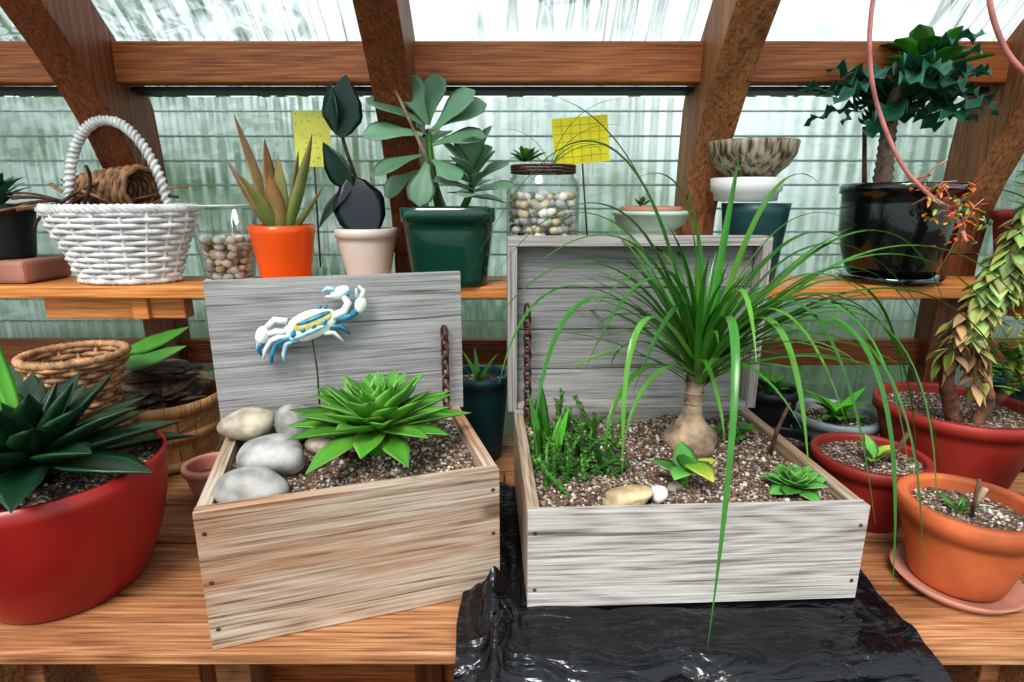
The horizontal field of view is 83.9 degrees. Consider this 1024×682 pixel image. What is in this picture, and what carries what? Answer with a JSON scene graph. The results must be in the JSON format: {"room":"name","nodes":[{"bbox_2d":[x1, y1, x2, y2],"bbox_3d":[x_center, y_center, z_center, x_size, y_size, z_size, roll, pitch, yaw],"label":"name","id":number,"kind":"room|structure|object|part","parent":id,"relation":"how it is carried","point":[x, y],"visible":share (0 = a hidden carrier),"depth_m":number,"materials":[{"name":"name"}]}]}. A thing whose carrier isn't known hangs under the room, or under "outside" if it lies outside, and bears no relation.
{"room":"greenhouse","nodes":[
{"label":"greenhouse","id":0,"kind":"room"},
{"bbox_2d":[139,256,216,681],"bbox_3d":[-0.848,0.397,1.508,0.077,1.249,0.060,0,14,0],"label":"wall post","id":1,"kind":"object","parent":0,"point":[207,672],"depth_m":1.39,"materials":[{"name":"brown wood"}]},
{"bbox_2d":[395,254,443,681],"bbox_3d":[-0.236,0.397,1.508,0.077,1.249,0.060,0,14,0],"label":"wall post","id":2,"kind":"object","parent":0,"point":[423,672],"depth_m":1.61,"materials":[{"name":"brown wood"}]},
{"bbox_2d":[0,97,1023,434],"bbox_3d":[0.000,0.215,1.509,5.200,1.603,0.006,0,14,0],"label":"wall","id":3,"kind":"structure","parent":0,"point":[197,135],"depth_m":1.35,"materials":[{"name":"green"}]},
{"bbox_2d":[0,86,989,95],"bbox_3d":[0.000,-0.542,1.236,5.000,0.009,0.059,0,14,0],"label":"trim","id":4,"kind":"structure","parent":3,"relation":"attached to","point":[4,90],"depth_m":1.21,"materials":[{"name":"plastic"}]},
{"bbox_2d":[0,41,1012,85],"bbox_3d":[0.000,-0.572,1.177,5.000,0.079,0.038,0,14,0],"label":"wooden beam","id":5,"kind":"structure","parent":3,"relation":"attached to","point":[136,63],"depth_m":1.16,"materials":[{"name":"brown wood"}]},
{"bbox_2d":[0,338,1023,364],"bbox_3d":[0.000,0.026,1.435,5.000,0.065,0.028,0,14,0],"label":"wooden beam","id":6,"kind":"structure","parent":3,"relation":"attached to","point":[199,350],"depth_m":1.42,"materials":[{"name":"brown wood"}]},
{"bbox_2d":[0,0,1023,40],"bbox_3d":[0.000,-0.994,0.553,5.200,1.201,1.267,0,14,0],"label":"ceiling","id":7,"kind":"structure","parent":0,"point":[127,20],"depth_m":1.16,"materials":[{"name":"white glass"}]},
{"bbox_2d":[0,276,1023,318],"bbox_3d":[0.000,-0.100,1.278,3.800,0.075,0.192,0,14,0],"label":"shelf","id":8,"kind":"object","parent":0,"point":[63,297],"depth_m":1.19,"materials":[{"name":"brown wood"}]},
{"bbox_2d":[0,255,71,283],"bbox_3d":[-1.135,-0.159,1.256,0.230,0.048,0.135,0,14,0],"label":"brick","id":9,"kind":"object","parent":8,"relation":"on","point":[40,267],"visible":0.8,"depth_m":1.22,"materials":[{"name":"brick"}]},
{"bbox_2d":[0,173,36,259],"bbox_3d":[-1.116,-0.273,1.227,0.152,0.186,0.165,0,14,0],"label":"plant","id":10,"kind":"object","parent":9,"relation":"on","point":[18,238],"visible":0.88,"depth_m":1.22,"materials":[{"name":"green plant"}]},
{"bbox_2d":[0,0,167,251],"bbox_3d":[-0.848,-0.763,0.582,0.077,1.449,1.297,0,14,0],"label":"rafter","id":11,"kind":"object","parent":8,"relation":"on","point":[71,40],"visible":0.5,"depth_m":1.11,"materials":[{"name":"brown wood"}]},
{"bbox_2d":[34,115,199,285],"bbox_3d":[-0.828,-0.295,1.199,0.326,0.342,0.195,0,14,0],"label":"wicker basket","id":12,"kind":"object","parent":8,"relation":"on","point":[79,231],"visible":0.99,"depth_m":1.16,"materials":[{"name":"white wicker"}]},
{"bbox_2d":[0,155,187,228],"bbox_3d":[-0.866,-0.313,1.200,0.365,0.155,0.228,0,14,0],"label":"bundle","id":13,"kind":"object","parent":12,"relation":"in","point":[75,197],"visible":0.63,"depth_m":1.18,"materials":[{"name":"brown wood"}]},
{"bbox_2d":[73,164,160,204],"bbox_3d":[-0.839,-0.318,1.193,0.184,0.098,0.098,4,15,16],"label":"wicker cornucopia","id":14,"kind":"object","parent":12,"relation":"in","point":[116,185],"visible":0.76,"depth_m":1.16,"materials":[{"name":"brown wicker"}]},
{"bbox_2d":[187,204,257,279],"bbox_3d":[-0.625,-0.215,1.250,0.143,0.162,0.143,-9,17,-33],"label":"cup","id":15,"kind":"object","parent":8,"relation":"on","point":[223,251],"visible":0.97,"depth_m":1.23,"materials":[{"name":"white"}]},
{"bbox_2d":[226,113,323,277],"bbox_3d":[-0.496,-0.302,1.212,0.187,0.347,0.138,-6,15,-24],"label":"aloe","id":16,"kind":"object","parent":8,"relation":"on","point":[283,245],"visible":0.94,"depth_m":1.19,"materials":[{"name":"orange ceramic"}]},
{"bbox_2d":[293,111,330,266],"bbox_3d":[-0.440,-0.336,1.280,0.078,0.338,0.005,0,14,-3],"label":"card","id":17,"kind":"object","parent":8,"relation":"on","point":[305,123],"visible":0.86,"depth_m":1.25,"materials":[{"name":"paper"}]},
{"bbox_2d":[319,75,397,274],"bbox_3d":[-0.319,-0.335,1.208,0.141,0.413,0.143,7,16,27],"label":"rubber plant","id":18,"kind":"object","parent":8,"relation":"on","point":[366,247],"visible":0.93,"depth_m":1.19,"materials":[{"name":"green plant"}]},
{"bbox_2d":[352,0,428,253],"bbox_3d":[-0.236,-0.763,0.582,0.077,1.449,1.297,0,14,0],"label":"rafter","id":19,"kind":"object","parent":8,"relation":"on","point":[386,30],"visible":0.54,"depth_m":1.09,"materials":[{"name":"brown wood"}]},
{"bbox_2d":[362,74,515,286],"bbox_3d":[-0.145,-0.332,1.187,0.310,0.417,0.200,0,14,0],"label":"potted kalanchoe","id":20,"kind":"object","parent":8,"relation":"on","point":[439,237],"visible":0.97,"depth_m":1.14,"materials":[{"name":"green plant"}]},
{"bbox_2d":[506,98,621,249],"bbox_3d":[0.110,-0.318,1.226,0.258,0.373,0.156,-4,14,-15],"label":"jar","id":21,"kind":"object","parent":8,"relation":"on","point":[536,204],"visible":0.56,"depth_m":1.18,"materials":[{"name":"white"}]},
{"bbox_2d":[551,114,609,234],"bbox_3d":[0.152,-0.334,1.284,0.134,0.334,0.005,-2,14,-7],"label":"card","id":22,"kind":"object","parent":8,"relation":"on","point":[590,153],"visible":0.8,"depth_m":1.25,"materials":[{"name":"yellow paper"}]},
{"bbox_2d":[674,0,780,234],"bbox_3d":[0.424,-0.763,0.582,0.077,1.449,1.297,0,14,0],"label":"rafter","id":23,"kind":"object","parent":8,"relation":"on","point":[735,33],"visible":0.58,"depth_m":1.13,"materials":[{"name":"brown wood"}]},
{"bbox_2d":[721,203,791,281],"bbox_3d":[0.525,-0.216,1.247,0.140,0.165,0.140,0,14,0],"label":"flowerpot","id":24,"kind":"object","parent":8,"relation":"on","point":[773,216],"visible":0.39,"depth_m":1.18,"materials":[{"name":"ceramic"}]},
{"bbox_2d":[710,177,783,201],"bbox_3d":[0.500,-0.324,1.220,0.148,0.049,0.148,0,14,0],"label":"flowerpot","id":25,"kind":"object","parent":24,"relation":"on","point":[748,189],"visible":0.89,"depth_m":1.16,"materials":[{"name":"ceramic"}]},
{"bbox_2d":[708,137,800,176],"bbox_3d":[0.505,-0.384,1.205,0.184,0.072,0.184,0,14,0],"label":"stoneware bowl","id":26,"kind":"object","parent":25,"relation":"on","point":[757,156],"visible":0.9,"depth_m":1.14,"materials":[{"name":"beige ceramic"}]},
{"bbox_2d":[798,24,999,286],"bbox_3d":[0.782,-0.367,1.158,0.341,0.499,0.277,-5,15,-18],"label":"potted plant","id":27,"kind":"object","parent":8,"relation":"on","point":[883,204],"visible":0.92,"depth_m":1.13,"materials":[{"name":"green plant"}]},
{"bbox_2d":[942,19,1023,253],"bbox_3d":[1.050,-0.763,0.582,0.077,1.449,1.297,0,14,0],"label":"rafter","id":28,"kind":"object","parent":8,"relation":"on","point":[986,153],"visible":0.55,"depth_m":1.23,"materials":[{"name":"brown wood"}]},
{"bbox_3d":[0.300,-0.183,1.258,0.128,0.094,0.128,0,14,0],"label":"terracotta pot","id":29,"kind":"object","parent":8,"relation":"on","visible":0},
{"bbox_2d":[612,196,690,234],"bbox_3d":[0.300,-0.271,1.236,0.166,0.086,0.166,0,14,0],"label":"dish","id":30,"kind":"object","parent":29,"relation":"on","point":[645,217],"visible":0.84,"depth_m":1.18,"materials":[{"name":"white ceramic"}]},
{"bbox_2d":[907,254,977,382],"bbox_3d":[1.050,0.397,1.508,0.077,1.249,0.060,0,14,0],"label":"wall post","id":31,"kind":"object","parent":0,"point":[935,311],"depth_m":1.37,"materials":[{"name":"brown wood"}]},
{"bbox_2d":[982,180,1023,252],"bbox_3d":[1.135,-0.237,1.200,0.197,0.227,0.217,-3,14,-10],"label":"potted plant","id":32,"kind":"object","parent":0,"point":[999,217],"visible":0.37,"depth_m":1.22,"materials":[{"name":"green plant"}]},
{"bbox_2d":[987,342,1023,471],"bbox_3d":[1.152,0.142,1.272,0.215,0.258,0.210,0,14,0],"label":"plant","id":33,"kind":"object","parent":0,"point":[996,370],"depth_m":1.24,"materials":[{"name":"plant"}]},
{"bbox_3d":[0.000,0.633,3.250,12.000,0.050,12.000,0,14,0],"label":"floor","id":34,"kind":"structure","parent":0,"visible":0},
{"bbox_2d":[0,96,833,96],"bbox_3d":[-0.024,-1.752,3.195,12.283,4.790,3.318,0,14,0],"label":"hedge","id":35,"kind":"object","parent":34,"relation":"on","point":[0,96],"visible":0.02,"depth_m":3.67,"materials":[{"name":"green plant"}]},
{"bbox_2d":[0,435,1023,681],"bbox_3d":[0.000,0.709,1.187,3.997,0.800,0.712,0,14,0],"label":"bench","id":36,"kind":"object","parent":34,"relation":"on","point":[161,617],"visible":0.1,"depth_m":0.79,"materials":[{"name":"brown wood"}]},
{"bbox_2d":[0,345,194,624],"bbox_3d":[-0.672,0.163,0.791,0.351,0.451,0.395,-3,14,-11],"label":"agave","id":37,"kind":"object","parent":36,"relation":"on","point":[83,500],"visible":1,"depth_m":0.78,"materials":[{"name":"red ceramic"}]},
{"bbox_2d":[123,417,134,422],"bbox_3d":[-0.900,0.219,1.106,0.323,0.190,0.322,-10,17,-34],"label":"wicker basket","id":38,"kind":"object","parent":36,"relation":"on","point":[133,418],"visible":0.02,"depth_m":1.14,"materials":[{"name":"brown wicker"}]},
{"bbox_2d":[11,339,131,417],"bbox_3d":[-0.800,0.074,1.054,0.176,0.121,0.176,3,14,11],"label":"wicker basket","id":39,"kind":"object","parent":38,"relation":"on","point":[94,368],"visible":0.59,"depth_m":1.03,"materials":[{"name":"beige wicker"}]},
{"bbox_2d":[119,376,221,474],"bbox_3d":[-0.775,0.173,1.275,0.243,0.194,0.254,0,14,0],"label":"basket","id":40,"kind":"object","parent":36,"relation":"on","point":[193,399],"visible":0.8,"depth_m":1.23,"materials":[{"name":"brown wicker"}]},
{"bbox_2d":[120,358,213,383],"bbox_3d":[-0.785,0.065,1.251,0.248,0.038,0.140,0,14,0],"label":"bark slab","id":41,"kind":"object","parent":40,"relation":"on","point":[169,368],"visible":0.73,"depth_m":1.23,"materials":[{"name":"brown wood"}]},
{"bbox_2d":[125,326,189,370],"bbox_3d":[-0.747,0.015,1.180,0.178,0.096,0.065,0,14,0],"label":"leaf","id":42,"kind":"object","parent":41,"relation":"on","point":[148,351],"visible":0.84,"depth_m":1.17,"materials":[{"name":"green plant"}]},
{"bbox_2d":[180,451,219,498],"bbox_3d":[-0.600,0.274,1.145,0.108,0.065,0.108,0,14,0],"label":"terracotta flowerpot","id":43,"kind":"object","parent":36,"relation":"on","point":[196,471],"visible":0.39,"depth_m":1.12,"materials":[{"name":"orange ceramic"}]},
{"bbox_2d":[95,664,454,681],"bbox_3d":[0.000,0.950,1.665,5.000,0.100,0.028,0,14,0],"label":"baseboard","id":44,"kind":"structure","parent":36,"relation":"attached to","point":[105,672],"depth_m":1.65,"materials":[{"name":"brown wood"}]},
{"bbox_2d":[192,271,499,649],"bbox_3d":[-0.251,0.140,0.891,0.417,0.448,0.306,-4,15,-17],"label":"wooden planter box","id":45,"kind":"object","parent":36,"relation":"on","point":[351,538],"visible":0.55,"depth_m":0.82,"materials":[{"name":"wood"}]},
{"bbox_2d":[217,407,274,440],"bbox_3d":[-0.426,0.135,0.919,0.080,0.054,0.067,2,14,7],"label":"stone","id":46,"kind":"object","parent":45,"relation":"on","point":[248,423],"visible":0.97,"depth_m":0.90,"materials":[{"name":"beige stone"}]},
{"bbox_2d":[212,465,288,502],"bbox_3d":[-0.351,0.196,0.768,0.095,0.056,0.065,-3,14,-14],"label":"stone","id":47,"kind":"object","parent":45,"relation":"on","point":[247,482],"visible":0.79,"depth_m":0.74,"materials":[{"name":"grey stone"}]},
{"bbox_2d":[236,433,304,475],"bbox_3d":[-0.356,0.171,0.836,0.116,0.061,0.082,11,18,37],"label":"stone","id":48,"kind":"object","parent":45,"relation":"on","point":[285,457],"visible":0.84,"depth_m":0.81,"materials":[{"name":"grey stone"}]},
{"bbox_2d":[274,404,308,441],"bbox_3d":[-0.357,0.135,0.946,0.067,0.070,0.082,-4,14,-14],"label":"stone","id":49,"kind":"object","parent":45,"relation":"on","point":[283,416],"visible":0.54,"depth_m":0.91,"materials":[{"name":"grey stone"}]},
{"bbox_2d":[255,285,366,406],"bbox_3d":[-0.331,0.040,0.960,0.180,0.264,0.026,-4,15,-17],"label":"ornament","id":50,"kind":"object","parent":45,"relation":"in","point":[308,325],"visible":1,"depth_m":0.94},
{"bbox_2d":[305,437,334,454],"bbox_3d":[-0.301,0.167,0.902,0.051,0.032,0.038,-4,14,-15],"label":"stone","id":51,"kind":"object","parent":45,"relation":"on","point":[312,445],"visible":0.48,"depth_m":0.89,"materials":[{"name":"beige stone"}]},
{"bbox_2d":[284,369,470,474],"bbox_3d":[-0.213,0.125,0.888,0.292,0.148,0.286,0,14,0],"label":"rosette","id":52,"kind":"object","parent":45,"relation":"on","point":[374,416],"visible":1,"depth_m":0.85,"materials":[{"name":"green plant"}]},
{"bbox_3d":[-0.121,0.055,1.038,0.015,0.170,0.037,-2,14,-7],"label":"lid chain","id":53,"kind":"part","parent":45,"relation":"part of","materials":[{"name":"brown metal"}]},
{"bbox_2d":[460,347,506,460],"bbox_3d":[-0.075,0.144,1.288,0.140,0.248,0.140,0,14,0],"label":"potted grass","id":54,"kind":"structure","parent":36,"relation":"on","point":[484,396],"depth_m":1.24,"materials":[{"name":"teal plastic"}]},
{"bbox_2d":[453,482,950,681],"bbox_3d":[0.275,0.598,0.972,0.708,0.596,0.529,0,14,0],"label":"plastic sheet","id":55,"kind":"object","parent":36,"relation":"on","point":[861,638],"visible":0.39,"depth_m":0.76,"materials":[{"name":"black plastic"}]},
{"bbox_2d":[507,235,869,606],"bbox_3d":[0.258,0.084,0.986,0.517,0.498,0.454,-1,14,-3],"label":"wooden planter box","id":56,"kind":"object","parent":55,"relation":"on","point":[577,550],"visible":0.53,"depth_m":0.90,"materials":[{"name":"wood"}]},
{"bbox_3d":[0.030,0.047,1.131,0.018,0.243,0.048,-1,14,-3],"label":"lid chain","id":57,"kind":"part","parent":56,"relation":"part of","materials":[{"name":"brown metal"}]},
{"bbox_2d":[527,378,570,460],"bbox_3d":[0.057,0.145,0.973,0.055,0.146,0.098,8,16,28],"label":"aloe offshoot","id":58,"kind":"object","parent":56,"relation":"in","point":[542,425],"visible":0.71,"depth_m":0.99,"materials":[{"name":"green plant"}]},
{"bbox_2d":[525,388,633,494],"bbox_3d":[0.126,0.165,0.997,0.205,0.103,0.298,0,14,0],"label":"plant","id":59,"kind":"object","parent":56,"relation":"in","point":[575,445],"visible":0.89,"depth_m":0.94,"materials":[{"name":"green plant"}]},
{"bbox_2d":[603,484,652,505],"bbox_3d":[0.169,0.230,0.838,0.075,0.032,0.046,-3,14,-14],"label":"stone","id":60,"kind":"object","parent":56,"relation":"on","point":[636,494],"visible":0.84,"depth_m":0.82,"materials":[{"name":"beige stone"}]},
{"bbox_2d":[651,485,667,502],"bbox_3d":[0.220,0.230,0.852,0.026,0.027,0.027,4,14,14],"label":"stone","id":61,"kind":"object","parent":56,"relation":"on","point":[660,493],"visible":0.87,"depth_m":0.84,"materials":[{"name":"white stone"}]},
{"bbox_2d":[667,481,682,490],"bbox_3d":[0.252,0.226,0.881,0.026,0.016,0.021,2,14,7],"label":"stone","id":62,"kind":"object","parent":56,"relation":"in","point":[672,486],"visible":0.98,"depth_m":0.88,"materials":[{"name":"grey stone"}]},
{"bbox_2d":[650,441,715,486],"bbox_3d":[0.258,0.203,0.870,0.097,0.082,0.087,5,15,21],"label":"seedling","id":63,"kind":"object","parent":56,"relation":"on","point":[685,462],"visible":1,"depth_m":0.86,"materials":[{"name":"green plant"}]},
{"bbox_2d":[711,414,757,439],"bbox_3d":[0.407,0.171,1.050,0.079,0.047,0.079,0,14,0],"label":"seedling","id":64,"kind":"object","parent":56,"relation":"on","point":[740,433],"visible":0.66,"depth_m":1.04,"materials":[{"name":"green plant"}]},
{"bbox_2d":[456,95,1023,646],"bbox_3d":[0.362,-0.033,0.918,0.771,0.709,0.637,11,18,38],"label":"palm","id":65,"kind":"object","parent":56,"relation":"in","point":[697,327],"visible":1,"depth_m":0.91,"materials":[{"name":"green plant"}]},
{"bbox_2d":[768,402,791,455],"bbox_3d":[0.464,0.158,0.992,0.029,0.111,0.008,8,16,28],"label":"wooden stake","id":66,"kind":"object","parent":56,"relation":"in","point":[774,439],"visible":0.84,"depth_m":0.99,"materials":[{"name":"brown wood"}]},
{"bbox_2d":[760,463,827,500],"bbox_3d":[0.438,0.212,0.875,0.098,0.036,0.101,0,14,0],"label":"rosette","id":67,"kind":"object","parent":56,"relation":"on","point":[786,477],"visible":0.97,"depth_m":0.87,"materials":[{"name":"green plant"}]},
{"bbox_2d":[748,367,798,426],"bbox_3d":[0.601,0.162,1.339,0.130,0.188,0.128,0,14,0],"label":"plant","id":68,"kind":"object","parent":36,"relation":"on","point":[769,406],"depth_m":1.29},
{"bbox_2d":[770,426,812,456],"bbox_3d":[0.580,0.243,1.215,0.104,0.090,0.104,0,14,0],"label":"flowerpot","id":69,"kind":"object","parent":36,"relation":"on","point":[794,436],"visible":0.23,"depth_m":1.23,"materials":[{"name":"plastic"}]},
{"bbox_2d":[791,387,879,458],"bbox_3d":[0.735,0.186,1.304,0.194,0.158,0.194,0,14,0],"label":"bromeliad","id":70,"kind":"object","parent":36,"relation":"on","point":[823,415],"depth_m":1.29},
{"bbox_2d":[809,432,934,532],"bbox_3d":[0.655,0.242,1.052,0.196,0.171,0.196,0,14,0],"label":"potted plant","id":71,"kind":"object","parent":36,"relation":"on","point":[840,454],"visible":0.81,"depth_m":1.01,"materials":[{"name":"red ceramic"}]},
{"bbox_2d":[872,170,1023,488],"bbox_3d":[0.904,-0.014,1.099,0.289,0.645,0.338,0,14,0],"label":"potted plant","id":72,"kind":"object","parent":36,"relation":"on","point":[979,431],"visible":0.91,"depth_m":1.05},
{"bbox_2d":[867,0,1023,246],"bbox_3d":[0.750,-0.429,0.981,0.304,0.532,0.090,0,14,0],"label":"stem","id":73,"kind":"object","parent":72,"relation":"attached to","point":[927,191],"visible":0.99,"depth_m":1.01,"materials":[{"name":"pink plant"}]},
{"bbox_2d":[889,542,1023,614],"bbox_3d":[0.680,0.364,0.876,0.172,0.018,0.172,0,14,0],"label":"terracotta saucer","id":74,"kind":"object","parent":36,"relation":"on","point":[1013,601],"visible":0.36,"depth_m":0.83,"materials":[{"name":"orange ceramic"}]},
{"bbox_2d":[897,473,1023,602],"bbox_3d":[0.680,0.278,0.855,0.186,0.174,0.186,0,14,0],"label":"potted cutting","id":75,"kind":"object","parent":74,"relation":"on","point":[973,543],"visible":0.98,"depth_m":0.82,"materials":[{"name":"ceramic"}]}
]}

